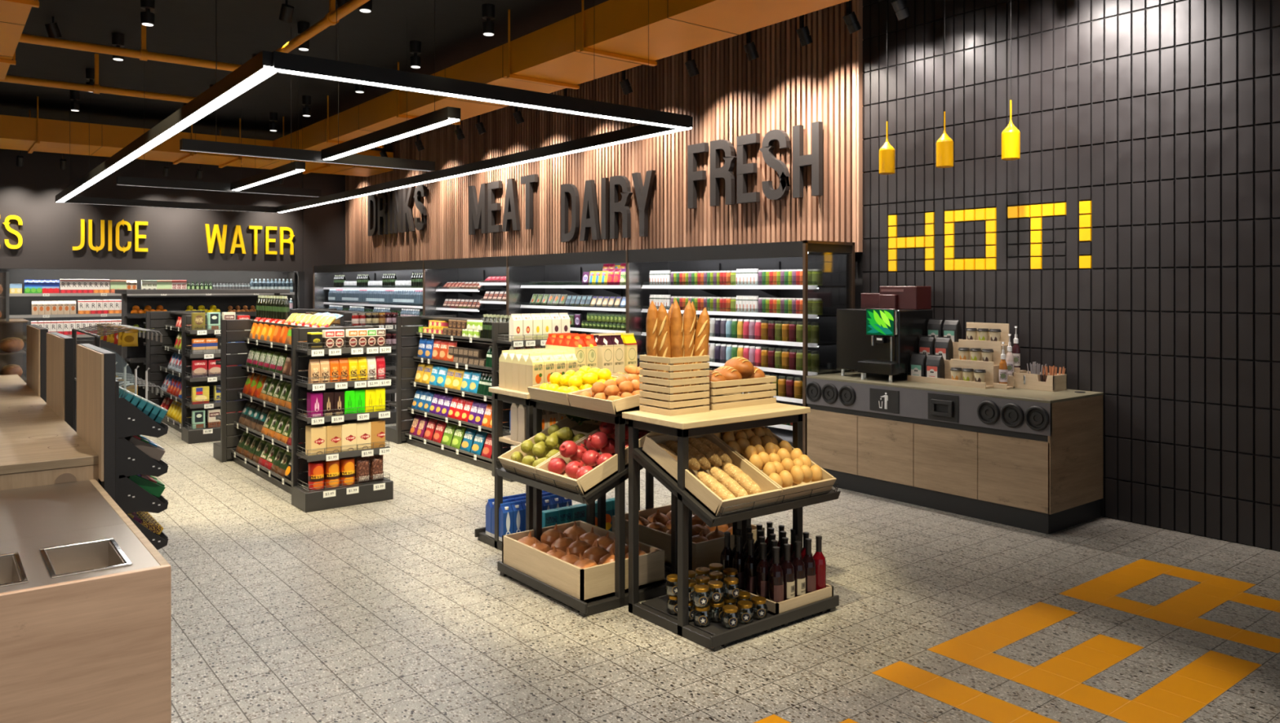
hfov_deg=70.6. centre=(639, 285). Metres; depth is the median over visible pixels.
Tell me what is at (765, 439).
bread roll
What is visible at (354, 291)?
water bottle
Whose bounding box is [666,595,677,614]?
jar
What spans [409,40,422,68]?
spotlight
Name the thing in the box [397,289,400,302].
water bottle
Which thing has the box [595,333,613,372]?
juice carton
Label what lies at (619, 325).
pickle jar
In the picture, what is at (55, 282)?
juice carton
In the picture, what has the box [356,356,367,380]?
pouch
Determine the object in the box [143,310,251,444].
shelving
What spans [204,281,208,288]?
soda bottle
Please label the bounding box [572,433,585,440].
pear
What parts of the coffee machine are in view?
spout, screen trim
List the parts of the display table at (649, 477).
post, post, post, post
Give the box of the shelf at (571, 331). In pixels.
[569,330,579,333]
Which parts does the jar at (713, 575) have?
lid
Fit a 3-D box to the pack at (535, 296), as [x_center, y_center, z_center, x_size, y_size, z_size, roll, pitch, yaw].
[-1.350,0.182,11.587,0.084,0.157,0.132,0,0,-36]
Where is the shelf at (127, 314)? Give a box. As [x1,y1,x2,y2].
[124,311,256,318]
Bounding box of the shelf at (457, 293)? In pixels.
[453,289,501,297]
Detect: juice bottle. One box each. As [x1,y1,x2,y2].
[648,271,652,281]
[652,271,655,281]
[652,294,655,303]
[654,271,657,281]
[654,294,657,306]
[657,271,660,281]
[657,294,660,306]
[660,271,663,281]
[660,294,663,303]
[662,270,666,281]
[662,294,666,306]
[666,270,671,281]
[666,294,671,306]
[671,271,674,281]
[671,296,674,304]
[673,271,676,281]
[676,271,679,281]
[676,296,679,305]
[679,271,682,281]
[679,296,683,306]
[682,271,685,281]
[682,296,685,306]
[685,271,688,281]
[685,296,688,306]
[688,271,692,284]
[691,271,694,284]
[691,297,694,306]
[694,271,697,284]
[694,297,697,311]
[697,271,701,284]
[697,297,701,311]
[700,271,704,284]
[700,297,704,311]
[703,271,707,284]
[703,297,707,309]
[706,271,710,284]
[706,297,710,311]
[709,318,715,337]
[709,343,715,362]
[710,271,713,284]
[710,297,713,311]
[713,271,716,284]
[713,297,716,311]
[714,318,720,337]
[715,343,720,363]
[716,271,719,284]
[716,297,719,311]
[719,271,723,284]
[720,297,723,311]
[720,318,726,337]
[720,344,726,363]
[723,271,726,284]
[723,297,726,311]
[725,319,732,337]
[725,344,732,361]
[726,271,731,284]
[726,297,731,311]
[730,271,736,284]
[730,297,736,311]
[731,319,737,337]
[731,345,737,358]
[735,269,739,284]
[735,295,739,311]
[737,319,743,338]
[737,345,743,357]
[739,269,743,284]
[739,295,742,312]
[742,268,746,284]
[742,295,747,312]
[742,319,749,338]
[742,346,749,359]
[746,268,750,284]
[746,296,750,312]
[748,320,755,339]
[748,346,755,366]
[749,268,753,284]
[749,296,753,312]
[753,268,759,284]
[753,296,759,312]
[755,320,761,339]
[755,346,761,366]
[758,270,762,284]
[758,297,762,312]
[761,270,766,284]
[761,297,765,312]
[765,270,769,284]
[765,297,769,313]
[768,270,773,284]
[768,297,773,313]
[773,270,777,284]
[773,297,777,313]
[776,270,781,284]
[776,297,781,313]
[780,270,784,284]
[780,297,784,313]
[784,269,788,284]
[784,297,788,313]
[787,269,792,284]
[787,297,792,313]
[791,269,796,284]
[791,297,796,314]
[795,269,799,284]
[795,297,799,314]
[800,269,802,284]
[800,297,802,314]
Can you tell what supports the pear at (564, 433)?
in the wooden crate at (587, 428)
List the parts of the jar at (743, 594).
lid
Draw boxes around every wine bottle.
[720,531,733,585]
[732,528,744,554]
[732,535,745,590]
[742,526,755,551]
[743,532,756,559]
[743,538,757,595]
[754,524,762,549]
[754,529,767,555]
[755,536,768,563]
[755,542,770,599]
[764,521,773,545]
[766,527,774,552]
[766,533,775,559]
[768,539,781,567]
[768,546,783,602]
[777,524,784,546]
[779,530,786,556]
[779,537,791,564]
[780,543,795,600]
[790,528,795,554]
[790,534,802,561]
[791,541,805,597]
[800,532,813,558]
[802,537,816,593]
[813,535,826,591]
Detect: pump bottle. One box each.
[999,342,1007,384]
[1005,333,1013,375]
[1011,326,1020,368]
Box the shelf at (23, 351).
[0,349,26,355]
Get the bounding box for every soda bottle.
[186,281,190,288]
[190,281,195,288]
[195,281,199,288]
[199,281,204,288]
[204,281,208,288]
[208,281,212,288]
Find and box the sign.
[888,200,1091,271]
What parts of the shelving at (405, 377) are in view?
shelf, shelf, shelf, shelf, panel, shelf, shelf, shelf, shelf, shelf, shelf, panel, panel, shelf, shelf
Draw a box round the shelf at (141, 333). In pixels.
[137,332,146,337]
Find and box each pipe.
[0,53,195,102]
[18,24,241,71]
[275,0,369,53]
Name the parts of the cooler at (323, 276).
panel, panel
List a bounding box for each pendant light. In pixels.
[55,0,693,213]
[116,78,321,197]
[179,0,435,171]
[230,26,305,191]
[320,0,460,160]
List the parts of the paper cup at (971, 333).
lid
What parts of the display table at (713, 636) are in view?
post, post, rail, post, post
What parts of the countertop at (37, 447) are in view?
cable plate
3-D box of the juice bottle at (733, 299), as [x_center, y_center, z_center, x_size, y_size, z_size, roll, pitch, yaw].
[0.915,0.183,8.702,0.086,0.145,0.090,0,0,-38]
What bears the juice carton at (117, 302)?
on the wall shelving at (108, 346)
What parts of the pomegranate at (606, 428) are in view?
crown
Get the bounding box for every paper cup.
[950,367,962,380]
[958,347,969,359]
[961,368,973,381]
[965,328,977,340]
[969,347,981,360]
[973,368,986,382]
[977,328,989,341]
[981,348,993,361]
[988,328,1001,341]
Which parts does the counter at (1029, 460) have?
door, door, panel, napkin plate, door, door, panel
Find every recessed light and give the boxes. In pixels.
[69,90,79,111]
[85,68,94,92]
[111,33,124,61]
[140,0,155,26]
[268,111,277,131]
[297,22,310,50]
[302,95,311,116]
[354,84,364,93]
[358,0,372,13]
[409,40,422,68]
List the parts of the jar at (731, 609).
lid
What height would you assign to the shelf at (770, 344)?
0.114 m
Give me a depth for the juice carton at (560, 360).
5.49 m
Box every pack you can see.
[119,388,124,397]
[120,389,127,397]
[123,391,133,402]
[129,394,141,406]
[135,397,147,411]
[142,400,155,415]
[147,404,161,419]
[153,407,168,423]
[443,298,449,305]
[447,298,453,308]
[450,298,457,306]
[454,298,461,306]
[458,298,465,306]
[462,299,470,306]
[467,299,474,306]
[471,299,478,306]
[475,299,482,309]
[483,291,490,298]
[488,291,495,298]
[493,291,500,298]
[497,291,505,298]
[530,293,538,302]
[536,293,544,302]
[541,293,550,302]
[547,293,556,302]
[553,293,562,303]
[559,294,569,303]
[565,295,573,303]
[568,314,574,324]
[570,295,577,303]
[574,314,582,324]
[575,295,582,303]
[580,295,587,304]
[582,271,590,282]
[585,295,594,304]
[590,296,599,307]
[595,296,604,304]
[602,296,610,304]
[608,296,616,305]
[613,296,622,308]
[620,297,626,305]
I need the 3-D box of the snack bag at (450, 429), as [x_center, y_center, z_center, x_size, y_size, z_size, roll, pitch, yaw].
[-1.870,1.457,8.835,0.091,0.209,0.187,0,0,-39]
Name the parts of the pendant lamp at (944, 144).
lamp shade, cord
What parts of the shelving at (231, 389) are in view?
shelf, shelf, shelf, shelf, panel, shelf, shelf, shelf, shelf, shelf, panel, shelf, panel, shelf, shelf, shelf, shelf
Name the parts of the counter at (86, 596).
panel, panel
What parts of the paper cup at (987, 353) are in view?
lid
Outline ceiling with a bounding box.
[0,0,608,141]
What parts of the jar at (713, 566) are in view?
lid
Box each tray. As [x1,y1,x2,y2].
[119,437,168,479]
[119,475,168,514]
[126,514,168,550]
[474,527,485,537]
[497,560,666,613]
[641,584,839,648]
[857,360,898,375]
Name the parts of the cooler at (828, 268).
panel, panel, frame, glass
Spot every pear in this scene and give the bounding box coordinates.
[511,451,523,462]
[520,440,533,453]
[521,455,537,466]
[526,444,534,456]
[532,441,545,457]
[532,457,547,466]
[533,432,546,444]
[537,445,551,458]
[545,432,558,448]
[546,448,559,458]
[547,424,559,435]
[551,438,562,450]
[555,426,572,439]
[563,431,574,442]
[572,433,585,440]
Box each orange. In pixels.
[130,309,137,313]
[132,305,139,310]
[137,309,143,313]
[144,305,151,310]
[156,305,163,310]
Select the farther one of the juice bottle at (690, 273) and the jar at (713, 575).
the juice bottle at (690, 273)
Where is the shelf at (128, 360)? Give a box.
[124,357,146,363]
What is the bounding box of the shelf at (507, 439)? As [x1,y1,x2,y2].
[498,435,520,445]
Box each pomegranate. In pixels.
[547,457,566,474]
[559,440,577,457]
[564,460,584,478]
[569,443,586,462]
[576,463,593,479]
[582,448,598,466]
[583,435,599,451]
[587,431,608,448]
[595,453,613,466]
[599,422,614,435]
[600,438,614,454]
[608,433,614,439]
[613,424,628,440]
[639,429,648,439]
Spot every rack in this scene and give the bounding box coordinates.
[71,323,162,432]
[98,346,168,550]
[115,361,150,399]
[907,342,958,384]
[942,322,1008,388]
[993,367,1026,389]
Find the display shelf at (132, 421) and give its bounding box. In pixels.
[119,397,168,438]
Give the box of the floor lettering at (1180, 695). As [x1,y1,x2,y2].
[753,559,1279,722]
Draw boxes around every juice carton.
[9,284,16,293]
[16,284,22,293]
[24,280,30,293]
[30,280,35,293]
[31,301,38,315]
[35,280,42,293]
[37,321,44,327]
[38,301,44,315]
[41,280,47,293]
[44,301,50,315]
[44,320,49,332]
[47,280,53,293]
[49,320,56,332]
[50,301,57,314]
[53,280,59,293]
[56,320,62,334]
[57,301,63,314]
[59,279,66,293]
[62,320,69,334]
[63,301,69,314]
[66,279,71,293]
[69,301,75,314]
[69,320,75,334]
[71,279,76,293]
[75,320,81,334]
[76,279,82,293]
[77,300,84,314]
[81,320,87,334]
[82,279,88,293]
[84,300,90,314]
[87,320,93,333]
[88,279,93,293]
[90,300,96,314]
[93,279,98,293]
[93,320,99,333]
[96,300,102,314]
[98,279,104,293]
[99,320,105,324]
[102,299,108,313]
[104,279,109,293]
[105,320,111,324]
[107,299,114,313]
[110,280,115,293]
[111,320,117,324]
[114,299,119,313]
[115,280,121,289]
[117,320,121,324]
[120,299,121,313]
[121,280,126,289]
[126,280,131,289]
[131,280,137,289]
[141,280,146,289]
[146,280,151,289]
[151,280,156,289]
[156,280,162,289]
[162,280,167,289]
[167,280,172,289]
[172,280,176,288]
[176,280,182,288]
[182,280,186,288]
[485,498,494,536]
[491,500,504,537]
[498,350,513,388]
[498,502,512,541]
[504,498,514,502]
[505,351,519,390]
[508,494,518,499]
[509,314,522,342]
[509,344,522,350]
[509,409,511,432]
[510,500,523,533]
[511,351,526,391]
[511,403,519,441]
[514,497,524,501]
[517,404,525,443]
[518,493,525,497]
[519,352,533,392]
[520,313,532,340]
[520,499,525,531]
[521,345,532,349]
[525,352,543,392]
[530,313,542,339]
[531,344,542,349]
[540,313,551,339]
[540,352,555,382]
[542,409,546,431]
[542,495,552,511]
[543,492,553,496]
[545,333,559,349]
[546,410,558,427]
[549,313,560,333]
[550,494,562,508]
[551,351,566,375]
[552,333,567,350]
[558,413,566,421]
[559,312,569,333]
[560,334,574,351]
[560,496,572,506]
[563,351,577,372]
[567,334,586,371]
[582,334,597,368]
[591,333,601,343]
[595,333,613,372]
[609,333,624,373]
[622,333,637,373]
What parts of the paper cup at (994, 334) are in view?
lid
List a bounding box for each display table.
[474,386,639,551]
[495,399,677,617]
[597,400,742,579]
[622,403,840,652]
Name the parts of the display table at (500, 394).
post, rail, post, post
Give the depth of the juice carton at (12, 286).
14.75 m
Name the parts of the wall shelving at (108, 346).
shelf, shelf, shelf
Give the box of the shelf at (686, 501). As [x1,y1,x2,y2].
[632,447,840,527]
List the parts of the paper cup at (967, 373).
lid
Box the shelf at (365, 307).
[362,306,412,309]
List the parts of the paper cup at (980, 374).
lid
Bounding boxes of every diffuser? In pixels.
[56,66,278,202]
[183,150,426,171]
[233,168,304,191]
[270,66,687,128]
[278,127,691,213]
[323,118,459,160]
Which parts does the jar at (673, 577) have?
lid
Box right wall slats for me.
[345,0,863,264]
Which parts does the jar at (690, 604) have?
lid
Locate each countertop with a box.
[0,374,98,490]
[806,371,1103,403]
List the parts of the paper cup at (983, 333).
lid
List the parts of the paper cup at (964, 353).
lid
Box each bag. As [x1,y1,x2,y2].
[100,324,108,339]
[103,325,111,341]
[106,326,115,342]
[110,327,119,342]
[113,328,123,344]
[117,328,128,345]
[121,329,137,346]
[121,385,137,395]
[160,373,170,390]
[160,396,168,408]
[163,374,173,391]
[164,397,173,409]
[166,375,177,392]
[166,400,175,417]
[167,352,177,368]
[168,377,179,394]
[168,401,178,418]
[170,353,180,370]
[172,377,181,395]
[172,402,181,419]
[173,331,181,348]
[173,354,181,371]
[174,405,181,421]
[175,316,180,326]
[175,381,181,397]
[176,359,181,372]
[177,335,181,349]
[177,412,181,422]
[235,431,249,453]
[238,401,252,424]
[240,433,255,457]
[242,372,255,394]
[243,403,258,427]
[245,346,257,366]
[246,436,261,459]
[248,317,260,338]
[248,373,260,396]
[249,405,263,429]
[251,348,262,368]
[252,439,267,463]
[253,374,266,398]
[254,317,266,339]
[254,407,270,432]
[257,349,268,368]
[258,442,273,466]
[259,376,273,400]
[260,318,272,340]
[261,409,276,435]
[262,350,274,370]
[264,444,279,470]
[265,378,279,402]
[266,319,278,341]
[267,412,282,438]
[268,351,280,372]
[271,319,285,342]
[271,379,286,404]
[271,448,286,473]
[274,414,288,440]
[275,352,287,373]
[276,451,291,476]
[278,382,291,407]
[279,320,290,343]
[280,417,291,444]
[282,354,291,375]
[283,458,291,480]
[284,320,297,344]
[284,388,291,409]
[285,313,297,321]
[287,428,301,445]
[290,313,302,323]
[294,313,306,324]
[297,321,305,342]
[299,314,312,323]
[299,322,311,342]
[305,315,317,324]
[311,315,324,325]
[311,323,319,327]
[315,315,328,327]
[320,312,331,315]
[321,315,335,327]
[328,313,342,320]
[355,456,369,484]
[369,454,383,481]
[409,414,422,435]
[411,388,422,408]
[414,362,426,382]
[416,416,428,437]
[417,337,426,357]
[417,390,429,410]
[422,364,433,384]
[423,391,435,412]
[423,417,437,439]
[424,338,434,359]
[429,364,440,385]
[429,392,440,413]
[431,338,441,359]
[432,420,446,443]
[435,366,448,386]
[435,394,447,415]
[439,339,448,360]
[440,395,453,417]
[440,422,456,445]
[444,367,456,388]
[446,340,457,361]
[447,396,459,418]
[450,425,466,448]
[452,368,464,390]
[453,397,466,420]
[460,369,472,391]
[460,427,476,452]
[461,399,473,422]
[467,400,479,423]
[468,371,481,393]
[470,430,486,455]
[474,402,487,425]
[481,404,492,427]
[481,433,492,458]
[488,416,492,428]
[588,271,595,282]
[595,271,602,282]
[600,271,608,282]
[602,264,608,271]
[607,269,614,282]
[608,263,614,270]
[613,265,620,269]
[613,269,621,282]
[619,263,626,269]
[619,268,626,282]
[910,353,927,377]
[918,335,935,356]
[925,354,944,378]
[926,318,943,339]
[933,336,953,359]
[942,319,961,342]
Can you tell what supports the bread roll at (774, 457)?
in the wooden crate at (827, 479)
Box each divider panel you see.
[26,324,48,402]
[46,332,74,430]
[76,343,115,502]
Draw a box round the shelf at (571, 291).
[560,288,620,295]
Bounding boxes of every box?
[124,435,165,461]
[126,474,165,497]
[136,435,156,444]
[177,317,181,327]
[191,312,204,329]
[191,338,204,354]
[191,360,207,377]
[191,386,208,404]
[191,409,204,429]
[204,337,217,353]
[207,312,220,329]
[207,359,220,377]
[207,408,220,427]
[213,385,230,402]
[217,338,227,352]
[222,311,235,319]
[236,315,249,319]
[305,424,326,455]
[306,332,322,349]
[306,391,323,417]
[320,391,333,416]
[322,329,334,348]
[331,390,344,415]
[334,329,344,347]
[341,389,355,414]
[345,328,357,347]
[351,388,364,413]
[356,328,367,346]
[361,387,375,412]
[367,328,376,346]
[371,386,385,411]
[376,328,385,346]
[418,326,423,332]
[422,327,428,333]
[427,327,432,333]
[428,320,433,327]
[432,320,437,328]
[432,328,438,333]
[437,320,448,328]
[437,328,443,334]
[442,328,447,334]
[447,328,453,335]
[448,320,453,328]
[448,346,453,355]
[452,320,457,328]
[452,328,457,335]
[453,346,462,355]
[453,355,458,362]
[456,320,461,328]
[457,328,462,336]
[457,347,469,356]
[457,355,463,363]
[461,320,466,329]
[462,328,468,337]
[462,356,469,364]
[463,348,476,356]
[466,320,471,329]
[467,328,473,337]
[467,348,475,357]
[468,357,474,364]
[471,320,477,329]
[472,349,486,358]
[473,329,480,337]
[473,358,482,365]
[476,320,483,330]
[479,358,486,366]
[542,508,558,528]
[554,506,572,524]
[568,503,586,522]
[582,502,597,526]
[595,499,612,531]
[608,497,614,515]
[861,293,879,308]
[879,286,931,310]
[1012,371,1066,391]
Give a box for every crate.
[497,416,601,481]
[502,520,664,602]
[527,375,618,405]
[534,429,662,495]
[567,388,642,414]
[611,372,742,396]
[612,504,764,572]
[639,355,709,416]
[641,434,782,516]
[706,375,776,410]
[711,426,836,503]
[711,578,833,615]
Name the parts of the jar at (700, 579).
lid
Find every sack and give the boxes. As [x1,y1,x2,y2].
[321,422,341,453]
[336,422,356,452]
[351,420,370,450]
[366,418,385,448]
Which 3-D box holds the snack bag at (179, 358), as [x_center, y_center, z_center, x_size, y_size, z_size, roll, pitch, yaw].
[-5.483,0.917,10.754,0.091,0.209,0.167,0,0,-40]
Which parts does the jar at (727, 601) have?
lid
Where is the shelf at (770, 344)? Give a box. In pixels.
[708,340,778,348]
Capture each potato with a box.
[579,391,591,397]
[591,382,605,394]
[594,392,607,399]
[604,379,617,387]
[604,385,619,395]
[606,395,622,400]
[615,375,628,386]
[618,381,633,392]
[620,391,633,398]
[624,364,637,374]
[626,373,639,382]
[631,379,642,391]
[631,390,641,395]
[635,366,642,374]
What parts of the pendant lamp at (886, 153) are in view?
lamp shade, cord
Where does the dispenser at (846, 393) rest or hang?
on the counter at (1029, 460)
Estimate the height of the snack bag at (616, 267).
0.169 m
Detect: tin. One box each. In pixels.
[308,461,324,490]
[324,460,339,488]
[339,457,355,486]
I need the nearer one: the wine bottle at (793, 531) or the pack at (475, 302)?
the wine bottle at (793, 531)
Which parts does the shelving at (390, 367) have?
panel, shelf, panel, shelf, shelf, shelf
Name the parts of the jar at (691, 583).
lid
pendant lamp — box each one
[879,0,894,174]
[936,0,953,168]
[1001,0,1020,160]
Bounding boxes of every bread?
[657,443,688,470]
[666,440,700,471]
[676,440,711,470]
[688,437,721,466]
[697,437,732,464]
[697,471,735,500]
[709,466,748,497]
[721,462,762,494]
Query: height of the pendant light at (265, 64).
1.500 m
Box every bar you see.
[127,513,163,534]
[128,513,161,526]
[131,512,159,524]
[133,512,156,521]
[135,511,154,519]
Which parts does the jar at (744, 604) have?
lid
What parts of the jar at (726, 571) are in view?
lid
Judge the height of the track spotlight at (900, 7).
0.276 m
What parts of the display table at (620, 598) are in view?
post, rail, post, post, post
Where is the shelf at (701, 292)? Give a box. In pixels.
[697,288,778,297]
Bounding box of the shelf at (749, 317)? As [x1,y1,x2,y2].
[698,314,778,320]
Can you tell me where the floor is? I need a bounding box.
[140,393,1279,722]
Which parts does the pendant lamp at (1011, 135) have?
lamp shade, cord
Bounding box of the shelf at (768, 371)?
[709,365,778,376]
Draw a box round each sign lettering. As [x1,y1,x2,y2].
[2,215,22,248]
[72,219,147,253]
[204,224,294,254]
[368,184,426,235]
[468,173,537,235]
[560,170,655,242]
[687,121,822,208]
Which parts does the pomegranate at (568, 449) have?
crown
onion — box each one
[517,531,540,546]
[530,537,551,552]
[540,524,565,547]
[546,546,566,559]
[551,532,574,551]
[560,548,579,564]
[563,520,586,541]
[565,534,591,557]
[573,553,597,568]
[578,527,599,546]
[582,540,608,564]
[592,531,614,549]
[597,548,614,564]
[605,540,628,554]
[625,546,646,558]
[639,515,649,526]
[646,516,667,533]
[647,509,669,525]
[666,511,671,520]
[666,520,671,530]
[692,514,706,525]
[692,521,711,537]
[692,529,708,542]
[705,524,728,532]
[705,526,724,540]
[725,526,732,534]
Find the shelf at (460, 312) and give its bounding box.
[456,308,501,315]
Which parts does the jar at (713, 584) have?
lid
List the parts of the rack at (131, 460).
panel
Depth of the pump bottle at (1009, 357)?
6.74 m
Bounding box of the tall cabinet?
[0,269,31,383]
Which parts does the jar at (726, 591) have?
lid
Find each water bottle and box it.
[249,279,253,288]
[253,279,257,288]
[257,279,262,288]
[262,279,266,288]
[266,279,270,288]
[270,279,273,288]
[273,279,277,288]
[277,279,281,288]
[281,279,285,288]
[285,279,288,288]
[288,279,293,292]
[288,298,293,309]
[336,289,339,301]
[343,289,346,301]
[346,289,350,301]
[352,289,355,301]
[354,289,357,302]
[356,289,359,302]
[358,289,361,302]
[360,289,363,302]
[362,289,364,302]
[364,289,367,302]
[365,289,368,302]
[368,289,371,302]
[369,289,373,302]
[372,289,374,302]
[373,289,377,302]
[376,289,379,302]
[377,289,381,302]
[380,289,383,302]
[382,289,385,302]
[384,289,387,302]
[386,289,390,302]
[388,289,391,302]
[391,289,394,302]
[392,289,395,302]
[395,289,398,302]
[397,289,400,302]
[400,289,403,303]
[402,289,405,303]
[404,290,407,303]
[406,290,409,303]
[408,290,412,303]
[411,290,414,303]
[413,290,417,303]
[416,290,419,303]
[418,290,422,303]
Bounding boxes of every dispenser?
[805,382,821,401]
[821,383,838,404]
[838,385,855,405]
[977,400,999,424]
[1000,403,1023,427]
[1024,405,1048,431]
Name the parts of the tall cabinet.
panel, corner post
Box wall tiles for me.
[862,0,1279,551]
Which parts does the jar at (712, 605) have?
lid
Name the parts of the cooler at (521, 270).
panel, panel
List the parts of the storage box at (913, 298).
drawer, handle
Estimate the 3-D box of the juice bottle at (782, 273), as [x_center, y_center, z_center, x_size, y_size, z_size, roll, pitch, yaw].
[1.298,-0.071,8.188,0.052,0.145,0.055,0,0,-36]
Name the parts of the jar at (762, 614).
lid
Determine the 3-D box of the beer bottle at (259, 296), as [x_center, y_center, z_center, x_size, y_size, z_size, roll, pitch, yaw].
[-3.615,0.212,8.595,0.059,0.240,0.062,0,0,-37]
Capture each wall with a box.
[0,148,345,339]
[854,0,1279,551]
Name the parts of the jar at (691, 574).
lid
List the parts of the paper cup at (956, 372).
lid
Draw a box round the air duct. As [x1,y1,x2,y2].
[0,0,39,79]
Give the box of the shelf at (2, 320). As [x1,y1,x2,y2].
[0,318,27,323]
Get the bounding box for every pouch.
[308,359,319,383]
[319,359,329,382]
[328,358,339,382]
[337,357,348,382]
[347,357,358,381]
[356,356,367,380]
[366,356,376,379]
[375,355,385,379]
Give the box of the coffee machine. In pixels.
[836,308,932,382]
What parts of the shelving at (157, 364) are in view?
shelf, shelf, shelf, shelf, panel, shelf, shelf, panel, shelf, shelf, shelf, panel, shelf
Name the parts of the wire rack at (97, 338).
post, post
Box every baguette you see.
[645,300,660,407]
[656,302,671,408]
[667,302,673,326]
[670,298,684,408]
[682,300,696,408]
[689,307,710,407]
[691,301,697,341]
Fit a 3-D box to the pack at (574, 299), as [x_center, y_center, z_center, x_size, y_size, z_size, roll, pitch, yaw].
[-0.791,0.186,10.876,0.081,0.146,0.100,0,0,-38]
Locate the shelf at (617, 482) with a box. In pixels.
[495,463,639,504]
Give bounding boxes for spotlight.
[16,115,23,166]
[44,16,62,38]
[59,120,66,169]
[163,161,169,176]
[195,133,202,178]
[278,177,284,184]
[279,0,293,22]
[379,147,387,157]
[414,133,424,151]
[454,124,465,140]
[475,115,486,134]
[481,3,495,35]
[512,106,524,124]
[564,88,569,97]
[619,70,632,95]
[684,49,699,77]
[743,31,759,61]
[795,14,813,46]
[842,0,861,34]
[891,0,910,20]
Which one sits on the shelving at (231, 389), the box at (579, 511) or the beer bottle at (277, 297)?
the beer bottle at (277, 297)
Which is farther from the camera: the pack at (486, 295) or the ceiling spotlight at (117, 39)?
the pack at (486, 295)
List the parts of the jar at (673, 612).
lid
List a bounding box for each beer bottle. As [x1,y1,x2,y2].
[256,295,260,317]
[257,295,262,319]
[261,295,265,318]
[262,295,267,318]
[266,295,270,319]
[268,295,272,318]
[271,295,275,319]
[273,296,278,319]
[275,296,280,320]
[279,296,284,319]
[281,296,289,321]
[342,275,345,285]
[360,274,363,285]
[365,274,369,285]
[382,274,385,285]
[384,274,386,285]
[386,274,389,285]
[388,274,391,285]
[391,273,393,285]
[392,273,396,285]
[411,273,413,285]
[413,273,416,285]
[415,273,418,285]
[417,273,421,285]
[420,272,422,285]
[476,373,485,394]
[480,314,486,337]
[480,373,488,395]
[483,373,492,395]
[484,315,490,338]
[485,346,492,367]
[486,377,492,395]
[488,315,494,338]
[488,351,492,367]
[493,315,498,322]
[497,315,502,334]
[501,315,507,334]
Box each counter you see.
[0,479,171,722]
[805,371,1103,534]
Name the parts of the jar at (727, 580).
lid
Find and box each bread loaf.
[0,284,3,294]
[0,337,23,352]
[0,364,22,377]
[706,370,725,389]
[713,366,742,388]
[724,356,754,379]
[740,366,764,386]
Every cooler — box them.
[312,260,422,389]
[422,256,506,325]
[506,249,626,334]
[626,240,854,455]
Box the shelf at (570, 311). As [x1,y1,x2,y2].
[562,309,620,314]
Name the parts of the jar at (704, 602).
lid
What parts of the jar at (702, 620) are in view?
lid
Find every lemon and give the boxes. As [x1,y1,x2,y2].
[186,305,192,310]
[197,305,204,310]
[209,305,216,310]
[539,382,549,389]
[546,383,559,391]
[549,372,561,385]
[555,386,568,392]
[559,373,571,386]
[564,369,575,376]
[564,386,579,393]
[568,375,582,388]
[573,370,585,383]
[578,365,591,373]
[580,384,591,390]
[581,373,597,384]
[586,368,599,378]
[596,379,605,383]
[597,368,611,380]
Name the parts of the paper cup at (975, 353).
lid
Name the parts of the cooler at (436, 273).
panel, panel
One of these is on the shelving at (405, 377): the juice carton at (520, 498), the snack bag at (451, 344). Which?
the snack bag at (451, 344)
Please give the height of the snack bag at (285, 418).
0.206 m
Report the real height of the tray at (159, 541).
0.168 m
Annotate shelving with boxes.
[8,272,296,376]
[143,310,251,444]
[213,319,393,512]
[289,308,403,424]
[385,315,573,482]
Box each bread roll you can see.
[713,432,720,439]
[721,431,734,436]
[722,431,735,444]
[727,440,740,454]
[734,431,746,442]
[737,437,750,453]
[743,445,756,461]
[744,429,755,441]
[749,435,762,446]
[749,453,763,470]
[753,426,764,438]
[754,444,765,454]
[758,452,770,469]
[760,435,772,448]
[763,427,773,436]
[763,462,776,476]
[764,442,776,454]
[768,453,781,463]
[768,472,782,486]
[769,435,778,446]
[773,444,780,453]
[773,461,784,474]
[777,448,791,462]
[778,440,792,453]
[778,470,792,488]
[781,457,794,472]
[790,448,802,461]
[790,465,804,484]
[792,457,804,466]
[798,454,811,468]
[800,465,813,483]
[810,464,822,482]
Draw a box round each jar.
[351,313,359,325]
[359,313,365,325]
[365,313,372,324]
[372,313,378,324]
[378,312,385,324]
[385,312,391,324]
[385,333,391,345]
[391,312,398,324]
[391,333,395,345]
[585,320,589,325]
[586,312,591,320]
[591,312,595,320]
[594,312,599,321]
[596,321,601,329]
[598,313,602,321]
[600,321,605,326]
[602,313,606,321]
[606,313,610,321]
[608,321,613,327]
[610,313,614,322]
[613,322,617,327]
[614,313,620,322]
[617,322,622,327]
[618,314,622,322]
[621,322,626,331]
[622,314,626,322]
[665,573,677,596]
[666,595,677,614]
[688,570,695,592]
[688,578,698,602]
[688,592,697,611]
[688,600,697,621]
[692,584,710,608]
[693,567,711,584]
[693,593,711,616]
[693,604,711,626]
[695,575,711,598]
[706,571,724,593]
[706,580,724,603]
[707,563,724,581]
[707,600,725,622]
[710,589,725,612]
[720,595,737,617]
[720,604,739,628]
[721,568,739,590]
[723,577,739,599]
[724,588,738,604]
[733,591,751,613]
[735,600,754,623]
[749,595,768,619]
[760,320,768,340]
[760,346,768,367]
[768,320,775,340]
[768,347,775,368]
[770,374,777,395]
[774,320,782,341]
[774,348,782,368]
[777,375,786,396]
[782,320,789,342]
[782,348,789,369]
[786,376,794,398]
[788,321,796,342]
[788,349,796,370]
[794,377,802,399]
[795,321,802,342]
[795,349,802,370]
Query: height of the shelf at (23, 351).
0.012 m
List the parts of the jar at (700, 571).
lid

